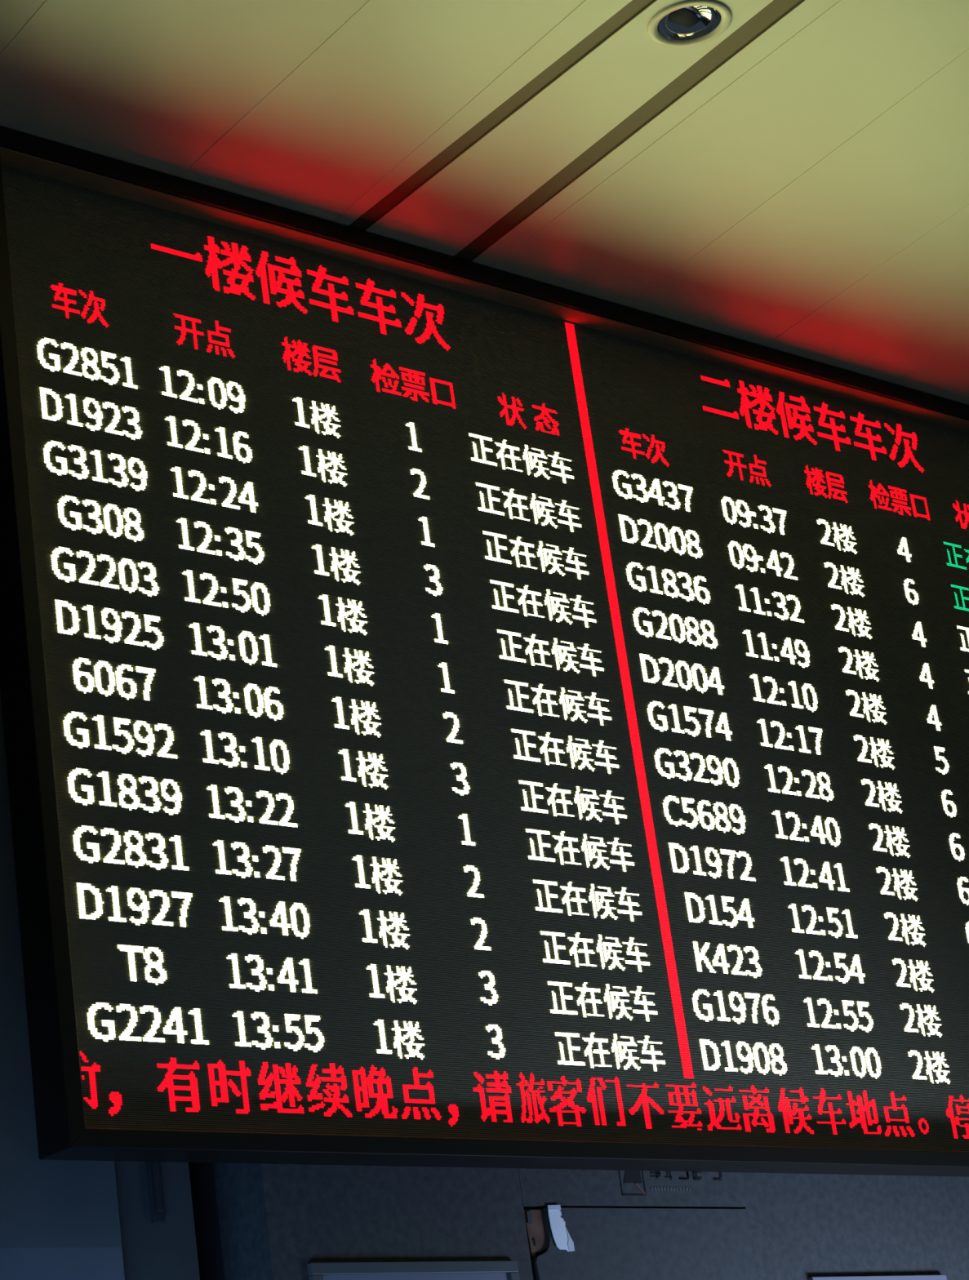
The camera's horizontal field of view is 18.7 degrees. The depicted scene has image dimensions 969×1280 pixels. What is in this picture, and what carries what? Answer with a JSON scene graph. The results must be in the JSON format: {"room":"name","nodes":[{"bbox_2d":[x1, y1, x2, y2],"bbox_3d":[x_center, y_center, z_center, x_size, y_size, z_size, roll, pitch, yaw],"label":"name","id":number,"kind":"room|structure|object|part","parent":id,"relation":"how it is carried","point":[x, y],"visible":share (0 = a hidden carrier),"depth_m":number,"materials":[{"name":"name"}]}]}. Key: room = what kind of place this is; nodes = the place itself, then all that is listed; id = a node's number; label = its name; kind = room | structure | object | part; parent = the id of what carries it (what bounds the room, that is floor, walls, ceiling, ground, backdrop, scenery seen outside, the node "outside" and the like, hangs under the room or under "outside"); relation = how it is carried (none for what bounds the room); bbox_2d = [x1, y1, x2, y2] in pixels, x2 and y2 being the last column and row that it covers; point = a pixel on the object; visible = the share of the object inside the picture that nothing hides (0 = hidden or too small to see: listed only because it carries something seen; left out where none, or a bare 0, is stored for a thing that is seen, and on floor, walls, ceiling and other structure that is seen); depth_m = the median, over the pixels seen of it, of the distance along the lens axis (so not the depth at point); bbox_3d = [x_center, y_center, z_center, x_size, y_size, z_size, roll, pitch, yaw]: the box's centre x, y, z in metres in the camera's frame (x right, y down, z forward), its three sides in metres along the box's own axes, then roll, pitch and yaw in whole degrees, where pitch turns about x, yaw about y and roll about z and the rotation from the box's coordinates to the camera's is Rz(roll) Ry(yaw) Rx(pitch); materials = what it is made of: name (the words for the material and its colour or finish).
{"room":"station hall","nodes":[
{"label":"station hall","id":0,"kind":"room"},
{"bbox_2d":[188,1162,225,1279],"bbox_3d":[-0.743,1.393,6.907,0.230,5.460,0.150,10,-27,-41],"label":"wall","id":1,"kind":"structure","parent":0,"point":[205,1208],"depth_m":6.96,"materials":[{"name":"black"}]},
{"bbox_2d":[114,1160,199,1279],"bbox_3d":[-0.796,1.315,6.670,0.223,5.460,0.155,10,-27,-41],"label":"pillar","id":2,"kind":"structure","parent":1,"relation":"attached to","point":[166,1251],"depth_m":6.61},
{"bbox_2d":[0,0,968,404],"bbox_3d":[1.866,-1.530,7.836,13.263,0.080,4.025,10,-27,-41],"label":"ceiling","id":3,"kind":"structure","parent":0,"point":[808,197],"depth_m":7.63,"materials":[{"name":"beige paint"}]},
{"bbox_2d":[0,125,968,1176],"bbox_3d":[0.461,0.207,8.195,4.203,2.542,0.124,10,-27,-41],"label":"departure board","id":4,"kind":"object","parent":3,"relation":"hanging from","point":[456,712],"visible":1,"depth_m":7.75,"materials":[{"name":"led display panel"},{"name":"dark bronze metal"}]},
{"bbox_2d":[348,0,656,231],"bbox_3d":[0.722,-1.748,6.689,0.060,0.012,3.838,8,-25,-37],"label":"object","id":5,"kind":"structure","parent":3,"relation":"attached to","point":[634,7],"depth_m":7.52,"materials":[{"name":"brown metal"}]},
{"bbox_2d":[453,0,804,261],"bbox_3d":[0.970,-1.705,6.904,0.090,0.012,3.854,6,-24,-35],"label":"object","id":6,"kind":"structure","parent":3,"relation":"attached to","point":[776,10],"depth_m":7.65,"materials":[{"name":"brown metal"}]},
{"bbox_2d":[647,0,732,47],"bbox_3d":[0.498,-1.550,7.236,0.210,0.085,0.210,10,-27,-41],"label":"recessed light","id":7,"kind":"object","parent":3,"relation":"in","point":[691,23],"visible":0.96,"depth_m":7.27,"materials":[{"name":"grey metal"}]},
{"bbox_2d":[0,689,968,1279],"bbox_3d":[1.252,1.670,8.456,12.000,5.460,0.180,10,-27,-41],"label":"wall","id":8,"kind":"structure","parent":0,"point":[275,1220],"depth_m":7.10,"materials":[{"name":"paint"}]},
{"bbox_2d":[0,1247,124,1279],"bbox_3d":[-1.800,2.370,5.024,3.147,2.648,0.005,10,-27,-41],"label":"trim","id":9,"kind":"structure","parent":8,"relation":"attached to","point":[15,1263],"depth_m":6.38,"materials":[{"name":"blue paint"}]},
{"bbox_2d":[145,1161,165,1223],"bbox_3d":[-0.742,1.228,6.636,0.031,0.175,0.021,10,-27,-41],"label":"wall bracket","id":10,"kind":"object","parent":8,"relation":"attached to","point":[155,1193],"visible":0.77,"depth_m":6.62,"materials":[{"name":"black metal"}]},
{"bbox_3d":[-0.737,1.227,6.630,0.017,0.120,0.007,10,-27,-41],"label":"arm","id":11,"kind":"part","parent":10,"relation":"part of","materials":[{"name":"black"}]},
{"bbox_2d":[306,1260,519,1279],"bbox_3d":[-0.138,1.681,6.960,0.649,0.417,0.017,10,-27,-41],"label":"frame","id":12,"kind":"object","parent":8,"relation":"attached to","point":[482,1269],"visible":1,"depth_m":7.01,"materials":[{"name":"grey metal"}]},
{"bbox_2d":[523,1204,757,1279],"bbox_3d":[0.517,2.380,7.281,0.806,1.958,0.047,10,-27,-41],"label":"door","id":13,"kind":"structure","parent":8,"relation":"in","point":[565,1243],"depth_m":7.55,"materials":[{"name":"grey metal"}]},
{"bbox_2d":[617,1169,722,1195],"bbox_3d":[0.490,1.401,7.718,0.385,0.116,0.002,10,-27,-41],"label":"wall sign","id":14,"kind":"object","parent":8,"relation":"attached to","point":[630,1176],"visible":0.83,"depth_m":7.65,"materials":[{"name":"black"}]},
{"bbox_2d":[808,1274,946,1279],"bbox_3d":[1.114,1.948,8.038,0.562,0.416,0.017,10,-27,-41],"label":"frame","id":15,"kind":"object","parent":8,"relation":"attached to","point":[940,1277],"visible":1,"depth_m":8.12,"materials":[{"name":"grey"}]}
]}

